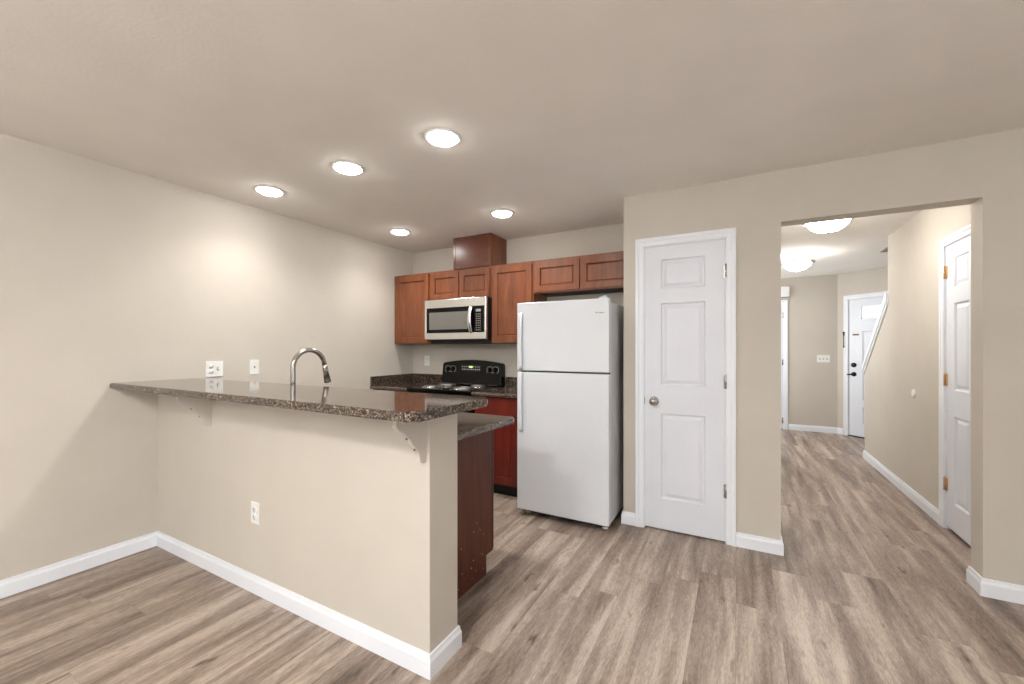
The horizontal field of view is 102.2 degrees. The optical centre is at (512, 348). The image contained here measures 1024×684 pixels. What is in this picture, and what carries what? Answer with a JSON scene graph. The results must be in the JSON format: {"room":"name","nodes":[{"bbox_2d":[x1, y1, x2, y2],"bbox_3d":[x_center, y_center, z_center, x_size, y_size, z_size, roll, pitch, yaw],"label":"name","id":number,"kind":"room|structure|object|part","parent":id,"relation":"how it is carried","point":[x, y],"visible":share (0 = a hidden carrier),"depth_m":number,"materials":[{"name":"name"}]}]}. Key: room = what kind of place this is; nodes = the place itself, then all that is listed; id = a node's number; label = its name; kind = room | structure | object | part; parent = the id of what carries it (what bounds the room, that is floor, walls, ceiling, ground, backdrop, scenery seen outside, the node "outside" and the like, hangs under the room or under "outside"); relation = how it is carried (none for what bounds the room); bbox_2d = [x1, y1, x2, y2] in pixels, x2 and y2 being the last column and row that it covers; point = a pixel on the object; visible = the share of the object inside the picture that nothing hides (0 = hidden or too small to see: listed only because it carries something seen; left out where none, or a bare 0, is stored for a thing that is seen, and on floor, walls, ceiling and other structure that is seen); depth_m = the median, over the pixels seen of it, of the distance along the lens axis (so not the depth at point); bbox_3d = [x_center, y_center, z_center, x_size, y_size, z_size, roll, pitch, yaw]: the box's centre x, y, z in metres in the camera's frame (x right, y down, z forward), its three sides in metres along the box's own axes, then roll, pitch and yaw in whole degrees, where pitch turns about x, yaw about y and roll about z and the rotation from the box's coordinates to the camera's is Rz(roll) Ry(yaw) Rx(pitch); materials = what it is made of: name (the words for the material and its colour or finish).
{"room":"open-plan kitchen","nodes":[
{"label":"open-plan kitchen","id":0,"kind":"room"},
{"bbox_2d":[0,133,412,579],"bbox_3d":[-2.849,0.091,1.981,0.100,2.440,6.952,0,0,29],"label":"wall","id":1,"kind":"structure","parent":0,"point":[109,274],"depth_m":2.62,"materials":[{"name":"paint"}]},
{"bbox_2d":[0,531,157,598],"bbox_3d":[-3.413,1.265,0.829,0.014,0.092,4.389,0,0,29],"label":"baseboard","id":2,"kind":"structure","parent":1,"relation":"attached to","point":[10,586],"depth_m":2.40,"materials":[{"name":"paint"}]},
{"bbox_2d":[205,361,222,376],"bbox_3d":[-2.201,0.153,3.050,0.014,0.115,0.116,0,0,29],"label":"outlet plate","id":3,"kind":"object","parent":1,"relation":"attached to","point":[212,368],"visible":1,"depth_m":3.04,"materials":[{"name":"white plastic"}]},
{"bbox_2d":[250,360,258,373],"bbox_3d":[-2.066,0.151,3.303,0.010,0.115,0.072,0,0,29],"label":"jack plate","id":4,"kind":"object","parent":1,"relation":"attached to","point":[254,364],"visible":1,"depth_m":3.30,"materials":[{"name":"white plastic"}]},
{"bbox_2d":[158,394,456,653],"bbox_3d":[-1.306,0.781,2.285,2.319,1.060,0.185,0,0,29],"label":"wall","id":5,"kind":"structure","parent":0,"point":[352,524],"depth_m":1.95,"materials":[{"name":"paint"}]},
{"bbox_2d":[176,396,211,425],"bbox_3d":[-1.825,0.355,2.365,0.022,0.206,0.170,0,0,29],"label":"corbel","id":6,"kind":"object","parent":5,"relation":"attached to","point":[202,408],"visible":0.85,"depth_m":2.39,"materials":[{"name":"paint"}]},
{"bbox_2d":[251,501,259,524],"bbox_3d":[-1.384,0.884,2.217,0.072,0.115,0.008,0,0,29],"label":"outlet plate","id":7,"kind":"object","parent":5,"relation":"attached to","point":[255,507],"visible":1,"depth_m":2.21,"materials":[{"name":"white plastic"}]},
{"bbox_2d":[109,378,487,422],"bbox_3d":[-1.291,0.232,2.170,2.454,0.036,0.485,0,0,29],"label":"countertop","id":8,"kind":"structure","parent":5,"relation":"on","point":[397,406],"depth_m":1.83,"materials":[{"name":"stone"}]},
{"bbox_2d":[157,531,461,679],"bbox_3d":[-1.294,1.265,2.279,2.319,0.092,0.213,0,0,29],"label":"baseboard","id":9,"kind":"structure","parent":5,"relation":"attached to","point":[420,662],"depth_m":1.92,"materials":[{"name":"paint"}]},
{"bbox_2d":[391,421,425,462],"bbox_3d":[-0.397,0.355,1.587,0.022,0.206,0.170,0,0,29],"label":"corbel","id":10,"kind":"object","parent":5,"relation":"attached to","point":[414,433],"visible":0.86,"depth_m":1.60,"materials":[{"name":"paint"}]},
{"bbox_2d":[0,0,1023,277],"bbox_3d":[1.340,-1.179,2.459,7.000,0.100,12.200,0,0,29],"label":"ceiling","id":11,"kind":"structure","parent":0,"point":[562,111],"depth_m":1.85,"materials":[{"name":"paint"}]},
{"bbox_2d":[253,185,284,195],"bbox_3d":[-1.744,-1.115,2.961,0.197,0.028,0.197,0,0,29],"label":"recessed light","id":12,"kind":"object","parent":11,"relation":"in","point":[263,189],"visible":1,"depth_m":2.92,"materials":[{"name":"white plastic"}]},
{"bbox_2d":[257,187,281,195],"bbox_3d":[-1.744,-1.114,2.961,0.160,0.025,0.160,0,0,29],"label":"diffuser","id":13,"kind":"object","parent":12,"relation":"attached to","point":[269,191],"depth_m":2.93,"materials":[{"name":"white"}]},
{"bbox_2d":[331,160,364,174],"bbox_3d":[-1.031,-1.115,2.584,0.197,0.028,0.197,0,0,29],"label":"recessed light","id":14,"kind":"object","parent":11,"relation":"in","point":[345,167],"visible":1,"depth_m":2.55,"materials":[{"name":"white plastic"}]},
{"bbox_2d":[334,163,360,174],"bbox_3d":[-1.031,-1.114,2.584,0.160,0.025,0.160,0,0,29],"label":"diffuser","id":15,"kind":"object","parent":14,"relation":"attached to","point":[345,168],"depth_m":2.55,"materials":[{"name":"white"}]},
{"bbox_2d":[389,229,409,234],"bbox_3d":[-1.094,-1.115,4.001,0.197,0.028,0.197,0,0,29],"label":"recessed light","id":16,"kind":"object","parent":11,"relation":"in","point":[394,231],"visible":1,"depth_m":3.96,"materials":[{"name":"white plastic"}]},
{"bbox_2d":[392,230,407,234],"bbox_3d":[-1.094,-1.114,4.001,0.160,0.025,0.160,0,0,29],"label":"diffuser","id":17,"kind":"object","parent":16,"relation":"attached to","point":[398,232],"depth_m":3.96,"materials":[{"name":"white"}]},
{"bbox_2d":[424,128,460,146],"bbox_3d":[-0.377,-1.115,2.215,0.197,0.028,0.197,0,0,29],"label":"recessed light","id":18,"kind":"object","parent":11,"relation":"in","point":[440,137],"visible":1,"depth_m":2.18,"materials":[{"name":"white plastic"}]},
{"bbox_2d":[428,131,457,146],"bbox_3d":[-0.377,-1.114,2.215,0.160,0.025,0.160,0,0,29],"label":"diffuser","id":19,"kind":"object","parent":18,"relation":"attached to","point":[436,138],"depth_m":2.19,"materials":[{"name":"white"}]},
{"bbox_2d":[490,209,513,217],"bbox_3d":[-0.091,-1.115,3.455,0.197,0.028,0.197,0,0,29],"label":"recessed light","id":20,"kind":"object","parent":11,"relation":"in","point":[501,213],"visible":1,"depth_m":3.42,"materials":[{"name":"white plastic"}]},
{"bbox_2d":[493,211,511,217],"bbox_3d":[-0.091,-1.114,3.455,0.160,0.025,0.160,0,0,29],"label":"diffuser","id":21,"kind":"object","parent":20,"relation":"attached to","point":[501,214],"depth_m":3.42,"materials":[{"name":"white"}]},
{"bbox_2d":[781,254,814,271],"bbox_3d":[3.463,-1.028,5.037,0.360,0.200,0.360,0,0,29],"label":"flush light","id":22,"kind":"object","parent":11,"relation":"attached to","point":[796,265],"visible":0.98,"depth_m":4.96,"materials":[{"name":"white glass"}]},
{"bbox_3d":[3.463,-0.992,5.037,0.292,0.098,0.292,0,0,29],"label":"lamp shade","id":23,"kind":"part","parent":22,"relation":"part of","materials":[{"name":"white glass"}]},
{"bbox_2d":[801,218,853,233],"bbox_3d":[2.558,-1.028,3.355,0.360,0.200,0.360,0,0,29],"label":"flush light","id":24,"kind":"object","parent":11,"relation":"attached to","point":[827,227],"visible":0.54,"depth_m":3.30,"materials":[{"name":"white glass"}]},
{"bbox_2d":[0,428,1023,683],"bbox_3d":[1.340,1.361,2.459,7.000,0.100,12.200,0,0,29],"label":"floor","id":25,"kind":"structure","parent":0,"point":[866,587],"depth_m":2.03,"materials":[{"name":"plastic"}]},
{"bbox_2d":[407,360,504,412],"bbox_3d":[-0.578,0.718,4.163,0.762,1.185,0.691,0,0,29],"label":"stove","id":26,"kind":"object","parent":25,"relation":"on","point":[459,377],"visible":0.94,"depth_m":4.29,"materials":[{"name":"black metal"}]},
{"bbox_3d":[-0.711,0.758,3.920,0.752,0.665,0.034,0,0,29],"label":"oven door","id":27,"kind":"part","parent":26,"relation":"part of","materials":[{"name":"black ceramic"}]},
{"bbox_2d":[407,384,504,393],"bbox_3d":[-0.566,0.403,4.185,0.762,0.026,0.637,0,0,29],"label":"cooktop","id":28,"kind":"object","parent":26,"relation":"in","point":[435,388],"depth_m":4.02,"materials":[{"name":"black metal"}]},
{"bbox_3d":[-0.447,0.218,4.404,0.260,0.085,0.008,0,0,29],"label":"clock panel","id":29,"kind":"part","parent":26,"relation":"part of","materials":[{"name":"black plastic"}]},
{"bbox_2d":[457,430,493,599],"bbox_3d":[-1.193,0.871,2.699,2.116,0.880,0.643,0,0,29],"label":"base cabinet","id":30,"kind":"object","parent":25,"relation":"on","point":[475,454],"visible":0.21,"depth_m":2.28,"materials":[{"name":"brown wood"}]},
{"bbox_2d":[457,412,513,440],"bbox_3d":[-1.131,0.412,2.650,2.273,0.033,0.620,0,0,29],"label":"countertop","id":31,"kind":"structure","parent":30,"relation":"on","point":[468,424],"depth_m":2.20,"materials":[{"name":"stone"}]},
{"bbox_2d":[290,348,330,384],"bbox_3d":[-1.250,0.197,2.573,0.088,0.398,0.288,0,0,29],"label":"kitchen faucet","id":32,"kind":"object","parent":31,"relation":"on","point":[327,379],"visible":0.72,"depth_m":2.55,"materials":[{"name":"silver metal"}]},
{"bbox_3d":[-0.380,0.901,2.610,0.589,0.580,0.019,0,0,29],"label":"door","id":33,"kind":"part","parent":30,"relation":"part of","materials":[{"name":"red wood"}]},
{"bbox_2d":[475,396,516,496],"bbox_3d":[-0.012,0.870,3.924,0.454,0.881,0.619,0,0,29],"label":"base cabinet","id":34,"kind":"object","parent":25,"relation":"on","point":[504,438],"visible":0.38,"depth_m":3.62,"materials":[{"name":"red wood"}]},
{"bbox_2d":[471,377,516,397],"bbox_3d":[-0.019,0.364,3.905,0.461,0.130,0.660,0,0,29],"label":"countertop","id":35,"kind":"structure","parent":34,"relation":"on","point":[510,390],"depth_m":3.77,"materials":[{"name":"stone"}]},
{"bbox_3d":[-0.155,0.521,3.660,0.432,0.150,0.018,0,0,29],"label":"drawer","id":36,"kind":"part","parent":34,"relation":"part of","materials":[{"name":"red wood"}]},
{"bbox_3d":[-0.155,0.901,3.660,0.432,0.580,0.019,0,0,29],"label":"door","id":37,"kind":"part","parent":34,"relation":"part of","materials":[{"name":"red wood"}]},
{"bbox_2d":[517,295,623,528],"bbox_3d":[0.541,0.466,3.432,0.734,1.689,0.856,0,0,29],"label":"refrigerator","id":38,"kind":"object","parent":25,"relation":"on","point":[570,353],"visible":0.95,"depth_m":3.08,"materials":[{"name":"white metal"}]},
{"bbox_3d":[0.058,0.423,3.229,0.034,0.454,0.038,0,0,29],"label":"handle","id":39,"kind":"part","parent":38,"relation":"part of","materials":[{"name":"white plastic"}]},
{"bbox_3d":[0.058,-0.055,3.229,0.034,0.439,0.038,0,0,29],"label":"handle","id":40,"kind":"part","parent":38,"relation":"part of","materials":[{"name":"white plastic"}]},
{"bbox_3d":[0.366,0.725,3.110,0.734,1.076,0.052,0,0,29],"label":"door","id":41,"kind":"part","parent":38,"relation":"part of","materials":[{"name":"white metal"}]},
{"bbox_3d":[0.366,-0.090,3.110,0.734,0.529,0.052,0,0,29],"label":"freezer door","id":42,"kind":"part","parent":38,"relation":"part of","materials":[{"name":"white metal"}]},
{"bbox_3d":[-1.112,0.870,4.523,0.512,0.881,0.619,0,0,29],"label":"base cabinet","id":43,"kind":"object","parent":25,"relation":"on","visible":0},
{"bbox_2d":[370,373,441,390],"bbox_3d":[-1.121,0.364,4.506,0.514,0.130,0.660,0,0,29],"label":"countertop","id":44,"kind":"structure","parent":43,"relation":"on","point":[399,382],"depth_m":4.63,"materials":[{"name":"stone"}]},
{"bbox_2d":[413,223,623,385],"bbox_3d":[0.292,0.091,4.171,3.320,2.440,0.100,0,0,29],"label":"wall","id":45,"kind":"structure","parent":0,"point":[608,238],"depth_m":4.26,"materials":[{"name":"paint"}]},
{"bbox_2d":[395,272,430,343],"bbox_3d":[-1.038,-0.426,4.654,0.517,0.762,0.319,0,0,29],"label":"upper cabinet","id":46,"kind":"object","parent":45,"relation":"attached to","point":[412,291],"visible":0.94,"depth_m":4.52,"materials":[{"name":"brown wood"}]},
{"bbox_2d":[424,356,428,365],"bbox_3d":[-1.004,0.145,4.815,0.072,0.115,0.008,0,0,29],"label":"outlet plate","id":47,"kind":"object","parent":45,"relation":"attached to","point":[426,358],"visible":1,"depth_m":4.81,"materials":[{"name":"white plastic"}]},
{"bbox_2d":[431,266,491,299],"bbox_3d":[-0.476,-0.653,4.348,0.761,0.308,0.319,0,0,29],"label":"upper cabinet","id":48,"kind":"object","parent":45,"relation":"attached to","point":[477,281],"visible":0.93,"depth_m":4.19,"materials":[{"name":"brown wood"}]},
{"bbox_3d":[-0.711,-0.648,4.305,0.359,0.274,0.019,0,0,29],"label":"door","id":49,"kind":"part","parent":48,"relation":"part of","materials":[{"name":"brown wood"}]},
{"bbox_2d":[425,296,495,343],"bbox_3d":[-0.507,-0.270,4.293,0.756,0.450,0.444,0,0,29],"label":"microwave","id":50,"kind":"object","parent":48,"relation":"attached to","point":[459,320],"visible":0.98,"depth_m":4.12,"materials":[{"name":"silver metal"}]},
{"bbox_3d":[-0.636,-0.282,4.179,0.588,0.256,0.026,0,0,29],"label":"door","id":51,"kind":"part","parent":50,"relation":"part of","materials":[{"name":"grey glass"}]},
{"bbox_3d":[-0.419,-0.280,4.024,0.042,0.268,0.057,0,0,29],"label":"handle","id":52,"kind":"part","parent":50,"relation":"part of","materials":[{"name":"silver metal"}]},
{"bbox_3d":[-0.323,-0.282,4.008,0.121,0.256,0.026,0,0,29],"label":"control panel","id":53,"kind":"part","parent":50,"relation":"part of","materials":[{"name":"black plastic"}]},
{"bbox_3d":[-0.385,-0.648,4.127,0.359,0.274,0.019,0,0,29],"label":"door","id":54,"kind":"part","parent":48,"relation":"part of","materials":[{"name":"brown wood"}]},
{"bbox_2d":[453,233,506,269],"bbox_3d":[-0.339,-0.967,4.276,0.453,0.318,0.313,0,0,29],"label":"box","id":55,"kind":"object","parent":48,"relation":"on","point":[488,249],"visible":0.94,"depth_m":4.14,"materials":[{"name":"brown wood"}]},
{"bbox_2d":[506,377,516,386],"bbox_3d":[0.134,0.347,4.185,0.461,0.096,0.022,0,0,29],"label":"backsplash","id":56,"kind":"structure","parent":45,"relation":"attached to","point":[510,381],"depth_m":4.25,"materials":[{"name":"stone"}]},
{"bbox_2d":[492,261,546,343],"bbox_3d":[0.059,-0.426,4.056,0.457,0.762,0.319,0,0,29],"label":"upper cabinet","id":57,"kind":"object","parent":45,"relation":"attached to","point":[512,283],"visible":0.73,"depth_m":3.94,"materials":[{"name":"brown wood"}]},
{"bbox_3d":[-0.013,-0.422,3.924,0.426,0.727,0.019,0,0,29],"label":"door","id":58,"kind":"part","parent":57,"relation":"part of","materials":[{"name":"brown wood"}]},
{"bbox_2d":[534,251,623,296],"bbox_3d":[0.657,-0.655,3.730,0.902,0.304,0.319,0,0,29],"label":"upper cabinet","id":59,"kind":"object","parent":45,"relation":"attached to","point":[601,273],"visible":0.84,"depth_m":3.61,"materials":[{"name":"brown wood"}]},
{"bbox_3d":[0.391,-0.651,3.704,0.430,0.269,0.019,0,0,29],"label":"door","id":60,"kind":"part","parent":59,"relation":"part of","materials":[{"name":"brown wood"}]},
{"bbox_3d":[0.779,-0.651,3.493,0.430,0.269,0.019,0,0,29],"label":"door","id":61,"kind":"part","parent":59,"relation":"part of","materials":[{"name":"brown wood"}]},
{"bbox_2d":[781,275,837,429],"bbox_3d":[4.092,0.091,6.892,2.090,2.440,0.100,0,0,29],"label":"wall","id":62,"kind":"structure","parent":0,"point":[812,300],"depth_m":6.49,"materials":[{"name":"paint"}]},
{"bbox_2d":[781,300,787,429],"bbox_3d":[4.053,0.266,6.903,0.890,2.090,0.118,0,0,29],"label":"door","id":63,"kind":"structure","parent":62,"relation":"in","point":[784,303],"depth_m":6.67,"materials":[{"name":"paint"}]},
{"bbox_2d":[781,286,789,297],"bbox_3d":[4.381,-0.903,6.652,0.113,0.173,0.044,0,0,29],"label":"door chime","id":64,"kind":"object","parent":62,"relation":"attached to","point":[785,291],"visible":0.97,"depth_m":6.63,"materials":[{"name":"white plastic"}]},
{"bbox_2d":[789,424,842,434],"bbox_3d":[4.719,1.265,6.454,0.689,0.092,0.070,0,0,29],"label":"baseboard","id":65,"kind":"structure","parent":62,"relation":"attached to","point":[823,429],"depth_m":6.46,"materials":[{"name":"paint"}]},
{"bbox_2d":[817,355,829,362],"bbox_3d":[4.827,0.166,6.426,0.163,0.115,0.014,0,0,29],"label":"switch plate","id":66,"kind":"object","parent":62,"relation":"attached to","point":[820,358],"visible":1,"depth_m":6.42,"materials":[{"name":"white plastic"}]},
{"bbox_2d":[624,128,1023,585],"bbox_3d":[2.640,0.091,2.185,4.055,2.440,0.130,0,0,29],"label":"wall","id":67,"kind":"structure","parent":0,"point":[984,172],"depth_m":2.44,"materials":[{"name":"paint"}]},
{"bbox_2d":[635,227,735,546],"bbox_3d":[1.206,0.256,2.922,0.654,2.110,0.188,0,0,29],"label":"door","id":68,"kind":"structure","parent":67,"relation":"in","point":[685,284],"depth_m":2.90,"materials":[{"name":"paint"}]},
{"bbox_3d":[1.007,0.383,2.964,0.066,0.066,0.072,0,0,29],"label":"knob","id":69,"kind":"part","parent":68,"relation":"part of","materials":[{"name":"silver metal"}]},
{"bbox_2d":[736,532,783,555],"bbox_3d":[2.354,1.265,4.072,0.267,0.092,3.197,0,0,29],"label":"baseboard","id":70,"kind":"structure","parent":67,"relation":"attached to","point":[748,541],"depth_m":2.67,"materials":[{"name":"paint"}]},
{"bbox_2d":[966,566,1023,604],"bbox_3d":[3.476,1.265,1.755,2.175,0.092,0.203,0,0,29],"label":"baseboard","id":71,"kind":"structure","parent":67,"relation":"attached to","point":[989,588],"depth_m":2.16,"materials":[{"name":"paint"}]},
{"bbox_2d":[838,266,887,427],"bbox_3d":[5.263,0.091,5.585,0.100,2.440,1.620,0,0,-16],"label":"wall","id":72,"kind":"structure","parent":0,"point":[871,280],"depth_m":6.18,"materials":[{"name":"paint"}]},
{"bbox_2d":[842,291,887,438],"bbox_3d":[5.179,0.261,5.766,0.159,2.100,1.044,0,0,-16],"label":"door","id":73,"kind":"structure","parent":72,"relation":"in","point":[860,311],"depth_m":6.09,"materials":[{"name":"paint"}]},
{"bbox_2d":[865,204,970,509],"bbox_3d":[3.509,0.091,3.550,0.115,2.440,3.098,0,0,29],"label":"wall","id":74,"kind":"structure","parent":0,"point":[902,429],"depth_m":3.62,"materials":[{"name":"paint"}]},
{"bbox_2d":[862,292,887,373],"bbox_3d":[4.043,-0.126,4.530,0.159,0.870,0.915,0,0,29],"label":"trim","id":75,"kind":"structure","parent":74,"relation":"attached to","point":[884,305],"depth_m":4.47,"materials":[{"name":"paint"}]},
{"bbox_2d":[863,450,938,523],"bbox_3d":[3.737,1.265,3.983,0.129,0.092,2.146,0,0,29],"label":"baseboard","id":76,"kind":"structure","parent":74,"relation":"attached to","point":[933,512],"depth_m":3.69,"materials":[{"name":"paint"}]},
{"bbox_2d":[911,389,915,396],"bbox_3d":[3.433,0.386,3.546,0.014,0.072,0.072,0,0,29],"label":"bumper cover","id":77,"kind":"object","parent":74,"relation":"attached to","point":[913,392],"visible":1,"depth_m":3.53,"materials":[{"name":"white plastic"}]},
{"bbox_2d":[939,224,970,545],"bbox_3d":[2.986,0.256,2.656,0.188,2.110,0.901,0,0,29],"label":"door","id":78,"kind":"structure","parent":74,"relation":"in","point":[954,249],"depth_m":2.89,"materials":[{"name":"paint"}]},
{"bbox_3d":[1.056,0.091,3.410,0.100,2.440,0.505,0,0,29],"label":"wall","id":79,"kind":"structure","parent":0,"visible":0},
{"bbox_2d":[621,509,634,525],"bbox_3d":[0.999,1.265,3.330,0.105,0.092,0.597,0,0,29],"label":"baseboard","id":80,"kind":"structure","parent":79,"relation":"attached to","point":[628,518],"depth_m":3.07,"materials":[{"name":"paint"}]}
]}

